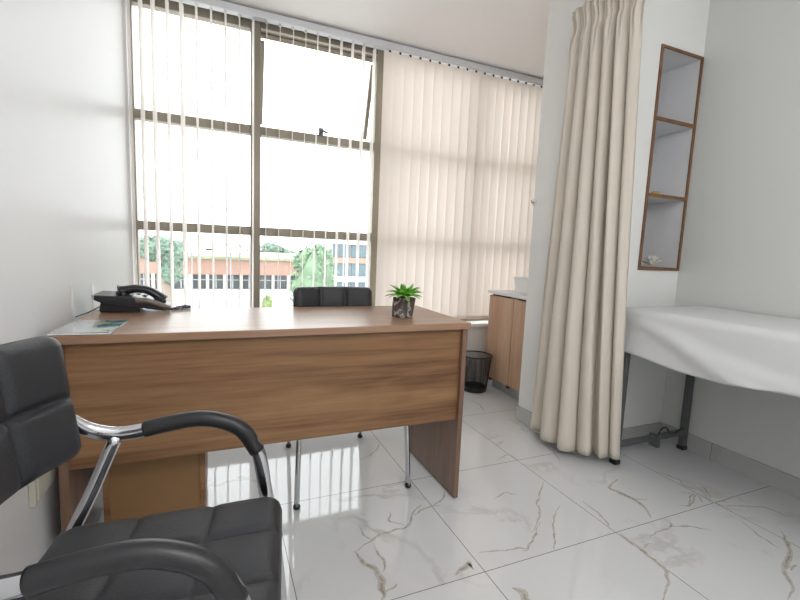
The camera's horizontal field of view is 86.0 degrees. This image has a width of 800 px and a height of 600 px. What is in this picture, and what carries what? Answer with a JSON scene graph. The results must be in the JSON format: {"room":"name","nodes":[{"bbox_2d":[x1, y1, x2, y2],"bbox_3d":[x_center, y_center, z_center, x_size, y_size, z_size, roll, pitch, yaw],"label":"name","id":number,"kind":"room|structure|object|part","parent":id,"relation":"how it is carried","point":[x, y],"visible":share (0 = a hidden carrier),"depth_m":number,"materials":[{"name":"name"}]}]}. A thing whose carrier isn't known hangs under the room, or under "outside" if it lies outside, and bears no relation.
{"room":"examination room","nodes":[
{"label":"examination room","id":0,"kind":"room"},
{"bbox_2d":[0,0,133,574],"bbox_3d":[-0.743,-0.285,0.390,0.120,2.470,4.960,0,7,-23],"label":"wall","id":1,"kind":"structure","parent":0,"point":[66,229],"depth_m":1.36,"materials":[{"name":"paint"}]},
{"bbox_2d":[28,467,57,507],"bbox_3d":[-1.013,0.468,1.226,0.025,0.160,0.180,0,7,-23],"label":"wall socket","id":2,"kind":"object","parent":1,"relation":"attached to","point":[38,487],"visible":0.2,"depth_m":1.17,"materials":[{"name":"beige plastic"}]},
{"bbox_3d":[-1.008,0.468,1.228,0.005,0.140,0.160,0,7,-23],"label":"plate","id":3,"kind":"part","parent":2,"relation":"part of","materials":[{"name":"beige plastic"}]},
{"bbox_2d":[466,320,487,327],"bbox_3d":[-0.234,0.205,3.230,3.030,0.030,0.170,0,7,-23],"label":"window sill","id":4,"kind":"structure","parent":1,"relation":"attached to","point":[483,323],"depth_m":3.54,"materials":[{"name":"white paint"}]},
{"bbox_2d":[222,0,548,78],"bbox_3d":[0.765,-1.571,0.858,3.280,0.100,5.000,0,7,-23],"label":"ceiling","id":5,"kind":"structure","parent":0,"point":[509,35],"depth_m":2.74,"materials":[{"name":"paint"}]},
{"bbox_2d":[126,0,387,307],"bbox_3d":[-0.855,-0.814,2.811,1.568,1.973,0.089,0,7,-23],"label":"vertical blind","id":6,"kind":"object","parent":5,"relation":"hanging from","point":[225,7],"visible":0.83,"depth_m":2.66,"materials":[{"name":"fabric"}]},
{"bbox_3d":[-0.813,-1.770,2.697,1.565,0.044,0.055,0,7,-23],"label":"head rail","id":7,"kind":"part","parent":6,"relation":"part of","materials":[{"name":"metal"}]},
{"bbox_2d":[375,42,542,318],"bbox_3d":[0.528,-0.824,3.396,1.474,1.973,0.055,0,7,-23],"label":"vertical blind","id":8,"kind":"object","parent":5,"relation":"hanging from","point":[460,138],"visible":0.83,"depth_m":3.34,"materials":[{"name":"fabric"}]},
{"bbox_3d":[0.577,-1.781,3.287,1.455,0.044,0.055,0,7,-23],"label":"head rail","id":9,"kind":"part","parent":8,"relation":"part of","materials":[{"name":"metal"}]},
{"bbox_2d":[392,296,415,317],"bbox_3d":[0.016,0.029,1.800,0.079,0.082,0.074,-3,9,-38],"label":"pot","id":10,"kind":"object","parent":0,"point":[401,308],"depth_m":1.77,"materials":[{"name":"stone"}]},
{"bbox_2d":[98,376,799,599],"bbox_3d":[0.663,0.968,1.168,3.260,0.081,4.980,0,7,-23],"label":"floor","id":11,"kind":"structure","parent":0,"point":[529,518],"depth_m":1.68,"materials":[{"name":"tile"}]},
{"bbox_2d":[0,336,286,599],"bbox_3d":[-0.460,0.508,0.707,0.569,0.847,0.507,1,7,-15],"label":"chair","id":12,"kind":"object","parent":11,"relation":"on","point":[232,550],"visible":1,"depth_m":0.73,"materials":[{"name":"black leather"}]},
{"bbox_3d":[-0.614,0.205,0.626,0.117,0.240,0.389,1,7,-15],"label":"backrest","id":13,"kind":"part","parent":12,"relation":"part of","materials":[{"name":"black leather"}]},
{"bbox_3d":[-0.676,0.579,0.862,0.226,0.630,0.022,0,7,-18],"label":"leg","id":14,"kind":"part","parent":12,"relation":"part of","materials":[{"name":"silver metal"}]},
{"bbox_3d":[-0.358,0.588,0.532,0.465,0.717,0.048,1,7,-9],"label":"arm frame","id":15,"kind":"part","parent":12,"relation":"part of","materials":[{"name":"silver metal"}]},
{"bbox_3d":[-0.415,0.478,0.715,0.420,0.082,0.384,1,7,-15],"label":"seat","id":16,"kind":"part","parent":12,"relation":"part of","materials":[{"name":"black leather"}]},
{"bbox_3d":[-0.462,0.537,0.922,0.465,0.717,0.048,0,7,-21],"label":"arm frame","id":17,"kind":"part","parent":12,"relation":"part of","materials":[{"name":"silver metal"}]},
{"bbox_2d":[47,305,470,532],"bbox_3d":[-0.462,0.436,1.732,1.370,0.750,0.522,0,7,-23],"label":"office desk","id":18,"kind":"object","parent":11,"relation":"on","point":[289,373],"visible":0.72,"depth_m":1.49,"materials":[{"name":"laminate"}]},
{"bbox_3d":[-1.072,0.452,1.470,0.024,0.721,0.499,0,7,-23],"label":"panel","id":19,"kind":"part","parent":18,"relation":"part of","materials":[{"name":"laminate"}]},
{"bbox_2d":[47,320,127,335],"bbox_3d":[-0.944,0.083,1.313,0.150,0.006,0.211,0,7,-20],"label":"brochure","id":20,"kind":"object","parent":18,"relation":"on","point":[98,326],"visible":1,"depth_m":1.29,"materials":[{"name":"white paper"}]},
{"bbox_2d":[71,285,93,323],"bbox_3d":[-0.991,0.013,1.340,0.060,0.122,0.060,0,7,-23],"label":"drinking glass","id":21,"kind":"object","parent":20,"relation":"on","point":[92,285],"visible":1,"depth_m":1.35,"materials":[{"name":"clear glass"}]},
{"bbox_2d":[75,284,190,316],"bbox_3d":[-1.006,-0.007,1.657,0.351,0.102,0.250,0,7,-23],"label":"desk phone","id":22,"kind":"object","parent":18,"relation":"on","point":[128,298],"visible":1,"depth_m":1.63,"materials":[{"name":"black plastic"}]},
{"bbox_3d":[-1.124,0.039,1.545,0.017,0.026,0.132,2,7,0],"label":"line cord","id":23,"kind":"part","parent":22,"relation":"part of","materials":[{"name":"black plastic"}]},
{"bbox_3d":[-0.941,0.017,1.639,0.121,0.054,0.033,-2,8,-31],"label":"trim","id":24,"kind":"part","parent":22,"relation":"part of","materials":[{"name":"grey plastic"}]},
{"bbox_3d":[-0.894,0.028,1.737,0.051,0.024,0.107,4,7,11],"label":"coiled cord","id":25,"kind":"part","parent":22,"relation":"part of","materials":[{"name":"black plastic"}]},
{"bbox_3d":[-0.366,0.307,1.507,1.307,0.383,0.017,0,7,-23],"label":"panel","id":26,"kind":"part","parent":18,"relation":"part of","materials":[{"name":"laminate"}]},
{"bbox_2d":[386,283,421,317],"bbox_3d":[0.018,-0.001,1.796,0.162,0.143,0.166,0,7,-23],"label":"potted succulent","id":27,"kind":"object","parent":18,"relation":"on","point":[402,305],"visible":1,"depth_m":1.77,"materials":[{"name":"green plant"}]},
{"bbox_3d":[0.151,0.443,1.990,0.021,0.721,0.499,0,7,-23],"label":"panel","id":28,"kind":"part","parent":18,"relation":"part of","materials":[{"name":"laminate"}]},
{"bbox_2d":[286,286,410,509],"bbox_3d":[-0.274,0.372,1.983,0.507,0.835,0.568,0,7,-23],"label":"chair","id":29,"kind":"object","parent":11,"relation":"on","point":[312,296],"visible":0.18,"depth_m":2.05,"materials":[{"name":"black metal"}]},
{"bbox_3d":[-0.442,0.428,1.860,0.048,0.717,0.465,0,7,-17],"label":"arm frame","id":30,"kind":"part","parent":29,"relation":"part of","materials":[{"name":"silver metal"}]},
{"bbox_3d":[-0.328,0.056,2.107,0.389,0.240,0.117,0,7,-23],"label":"backrest","id":31,"kind":"part","parent":29,"relation":"part of","materials":[{"name":"black leather"}]},
{"bbox_3d":[-0.067,0.425,2.019,0.048,0.717,0.465,-1,8,-29],"label":"arm frame","id":32,"kind":"part","parent":29,"relation":"part of","materials":[{"name":"silver metal"}]},
{"bbox_2d":[464,350,492,392],"bbox_3d":[0.565,0.542,3.240,0.246,0.274,0.246,0,7,-23],"label":"waste bin","id":33,"kind":"object","parent":11,"relation":"on","point":[473,386],"visible":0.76,"depth_m":3.17,"materials":[{"name":"black metal"}]},
{"bbox_2d":[485,294,525,399],"bbox_3d":[1.090,0.346,3.157,0.645,0.728,0.636,0,7,-23],"label":"base cabinet","id":34,"kind":"object","parent":11,"relation":"on","point":[506,320],"visible":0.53,"depth_m":3.11,"materials":[{"name":"laminate"}]},
{"bbox_3d":[0.739,0.289,3.191,0.019,0.628,0.288,0,7,-23],"label":"door","id":35,"kind":"part","parent":34,"relation":"part of","materials":[{"name":"laminate"}]},
{"bbox_2d":[488,290,526,299],"bbox_3d":[1.100,-0.028,3.117,0.655,0.023,0.648,0,7,-23],"label":"countertop","id":36,"kind":"structure","parent":34,"relation":"on","point":[509,293],"depth_m":3.10,"materials":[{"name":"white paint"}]},
{"bbox_2d":[513,277,527,293],"bbox_3d":[1.053,-0.097,3.112,0.318,0.110,0.378,0,7,-23],"label":"basin","id":37,"kind":"object","parent":36,"relation":"in","point":[521,283],"visible":0.16,"depth_m":3.13,"materials":[{"name":"white ceramic"}]},
{"bbox_3d":[0.864,0.329,2.898,0.019,0.628,0.343,0,7,-23],"label":"door","id":38,"kind":"part","parent":34,"relation":"part of","materials":[{"name":"laminate"}]},
{"bbox_2d":[609,352,694,464],"bbox_3d":[1.686,0.547,1.421,0.551,0.783,1.830,0,7,-23],"label":"bed","id":39,"kind":"object","parent":11,"relation":"on","point":[653,439],"visible":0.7,"depth_m":2.29,"materials":[{"name":"grey paint"}]},
{"bbox_3d":[1.102,0.504,2.141,0.032,0.628,0.032,0,7,-23],"label":"leg","id":40,"kind":"part","parent":39,"relation":"part of","materials":[{"name":"grey paint"}]},
{"bbox_3d":[1.574,0.501,2.341,0.032,0.628,0.032,0,7,-23],"label":"leg","id":41,"kind":"part","parent":39,"relation":"part of","materials":[{"name":"grey paint"}]},
{"bbox_2d":[624,306,799,396],"bbox_3d":[1.676,0.280,1.387,0.584,0.285,1.902,0,7,-23],"label":"sheet","id":42,"kind":"object","parent":39,"relation":"on","point":[755,351],"visible":0.84,"depth_m":1.72,"materials":[{"name":"white fabric"}]},
{"bbox_2d":[466,327,487,375],"bbox_3d":[-0.262,0.425,3.300,3.030,0.425,0.195,0,7,-23],"label":"wall","id":43,"kind":"structure","parent":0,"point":[477,336],"depth_m":3.57,"materials":[{"name":"paint"}]},
{"bbox_2d":[130,0,260,307],"bbox_3d":[-1.278,-0.802,2.736,0.736,1.995,0.072,0,7,-23],"label":"window","id":44,"kind":"structure","parent":43,"relation":"attached to","point":[203,14],"depth_m":2.73,"materials":[{"name":"brown metal"}]},
{"bbox_2d":[260,22,383,305],"bbox_3d":[-0.567,-0.813,3.093,0.852,1.995,0.273,0,7,-23],"label":"window","id":45,"kind":"structure","parent":43,"relation":"attached to","point":[301,38],"depth_m":3.04,"materials":[{"name":"brown metal"}]},
{"bbox_3d":[-0.586,-1.461,3.046,0.790,0.577,0.184,0,7,-23],"label":"sash","id":46,"kind":"part","parent":45,"relation":"part of","materials":[{"name":"glass"}]},
{"bbox_2d":[466,318,487,320],"bbox_3d":[0.878,-0.818,3.653,0.638,1.995,0.068,0,7,-23],"label":"window","id":47,"kind":"structure","parent":43,"relation":"attached to","point":[479,319],"depth_m":3.67,"materials":[{"name":"brown metal"}]},
{"bbox_2d":[518,0,709,427],"bbox_3d":[1.186,-0.448,2.478,0.655,2.470,0.475,0,7,-23],"label":"wall pier","id":48,"kind":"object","parent":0,"point":[680,24],"visible":0.38,"depth_m":2.37,"materials":[{"name":"paint"}]},
{"bbox_2d":[516,405,572,451],"bbox_3d":[0.828,0.735,2.485,0.015,0.090,0.475,0,7,-23],"label":"baseboard","id":49,"kind":"structure","parent":48,"relation":"attached to","point":[524,416],"depth_m":2.63,"materials":[{"name":"stone"}]},
{"bbox_2d":[572,422,661,453],"bbox_3d":[1.224,0.763,2.391,0.670,0.090,0.012,0,7,-23],"label":"baseboard","id":50,"kind":"structure","parent":48,"relation":"attached to","point":[642,430],"depth_m":2.44,"materials":[{"name":"stone"}]},
{"bbox_2d":[637,44,703,270],"bbox_3d":[1.388,-0.742,2.410,0.323,1.134,0.282,0,7,-23],"label":"niche shelf","id":51,"kind":"object","parent":48,"relation":"attached to","point":[680,71],"visible":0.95,"depth_m":2.40,"materials":[{"name":"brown wood"}]},
{"bbox_2d":[642,255,661,264],"bbox_3d":[1.390,-0.219,2.370,0.111,0.055,0.089,0,7,-23],"label":"paper flower","id":52,"kind":"object","parent":51,"relation":"on","point":[652,260],"visible":1,"depth_m":2.35,"materials":[{"name":"white paper"}]},
{"bbox_2d":[661,0,799,477],"bbox_3d":[2.207,-0.239,1.068,0.120,2.470,3.895,0,7,-23],"label":"wall","id":53,"kind":"structure","parent":0,"point":[740,251],"depth_m":2.11,"materials":[{"name":"paint"}]},
{"bbox_2d":[660,423,799,498],"bbox_3d":[2.171,0.966,1.004,0.012,0.090,3.308,0,7,-23],"label":"baseboard","id":54,"kind":"structure","parent":53,"relation":"attached to","point":[789,484],"depth_m":2.12,"materials":[{"name":"stone"}]},
{"label":"outside","id":55,"kind":"structure","parent":0,"visible":0},
{"bbox_3d":[-9.692,0.087,48.452,100.000,0.200,84.000,0,7,-23],"label":"ground","id":56,"kind":"structure","parent":55,"visible":0},
{"bbox_2d":[139,235,187,246],"bbox_3d":[-25.249,-3.374,43.540,7.201,6.521,3.180,0,7,-23],"label":"tree","id":57,"kind":"object","parent":56,"relation":"on","point":[141,237],"visible":0.05,"depth_m":44.04,"materials":[{"name":"green plant"}]},
{"bbox_2d":[140,234,189,301],"bbox_3d":[-10.728,0.174,19.608,2.100,6.263,1.608,0,7,-23],"label":"leafy tree","id":58,"kind":"object","parent":56,"relation":"on","point":[164,242],"visible":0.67,"depth_m":19.10,"materials":[{"name":"green plant"}]},
{"bbox_2d":[187,245,203,307],"bbox_3d":[-16.794,-1.584,34.694,1.800,5.720,1.800,0,7,-23],"label":"parasol","id":59,"kind":"object","parent":56,"relation":"on","point":[192,249],"visible":0.68,"depth_m":34.45,"materials":[{"name":"fabric"}]},
{"bbox_2d":[140,250,297,308],"bbox_3d":[-17.025,-1.930,39.586,18.000,5.250,6.600,0,7,-23],"label":"building","id":60,"kind":"structure","parent":56,"relation":"on","point":[274,283],"depth_m":37.52,"materials":[{"name":"orange brick"}]},
{"bbox_2d":[187,242,262,251],"bbox_3d":[-24.221,-4.954,60.208,11.100,5.850,7.000,0,7,-23],"label":"building","id":61,"kind":"structure","parent":56,"relation":"on","point":[203,246],"depth_m":56.32,"materials":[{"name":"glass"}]},
{"bbox_2d":[214,244,247,307],"bbox_3d":[-14.043,-1.658,35.634,2.700,5.880,2.700,0,7,-23],"label":"parasol","id":62,"kind":"object","parent":56,"relation":"on","point":[231,248],"visible":0.81,"depth_m":35.16,"materials":[{"name":"fabric"}]},
{"bbox_2d":[261,294,272,306],"bbox_3d":[-6.635,1.488,21.452,0.932,3.565,0.899,3,7,9],"label":"bush","id":63,"kind":"object","parent":56,"relation":"on","point":[268,298],"visible":0.12,"depth_m":21.19,"materials":[{"name":"green plant"}]},
{"bbox_2d":[260,241,295,252],"bbox_3d":[-13.787,-3.408,48.544,4.147,6.387,2.612,0,7,-23],"label":"tree","id":64,"kind":"object","parent":56,"relation":"on","point":[270,247],"visible":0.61,"depth_m":47.46,"materials":[{"name":"green plant"}]},
{"bbox_2d":[289,242,339,306],"bbox_3d":[-3.619,0.667,18.292,2.172,6.182,2.113,0,7,-23],"label":"tree","id":65,"kind":"object","parent":56,"relation":"on","point":[319,249],"visible":0.4,"depth_m":17.59,"materials":[{"name":"green plant"}]},
{"bbox_2d":[312,239,366,286],"bbox_3d":[-3.677,-2.399,41.913,8.200,6.760,8.200,0,7,-23],"label":"office block","id":66,"kind":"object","parent":56,"relation":"on","point":[330,243],"visible":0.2,"depth_m":37.26,"materials":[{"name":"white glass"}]},
{"bbox_2d":[342,240,344,285],"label":"street lamp","id":67,"kind":"object","parent":56,"relation":"on","point":[343,240],"depth_m":26.62,"materials":[{"name":"metal"}]},
{"bbox_2d":[338,226,349,231],"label":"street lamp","id":68,"kind":"object","parent":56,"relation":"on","point":[343,229],"depth_m":26.20,"materials":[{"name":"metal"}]},
{"bbox_3d":[1.514,-1.390,0.763,0.022,0.174,2.960,0,7,-23],"label":"rail","id":69,"kind":"object","parent":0,"visible":0},
{"bbox_2d":[530,0,644,459],"bbox_3d":[0.907,-0.346,2.154,0.176,2.231,0.528,-2,8,-36],"label":"curtain","id":70,"kind":"object","parent":69,"relation":"hanging from","point":[577,401],"visible":1,"depth_m":2.11,"materials":[{"name":"beige fabric"}]}
]}

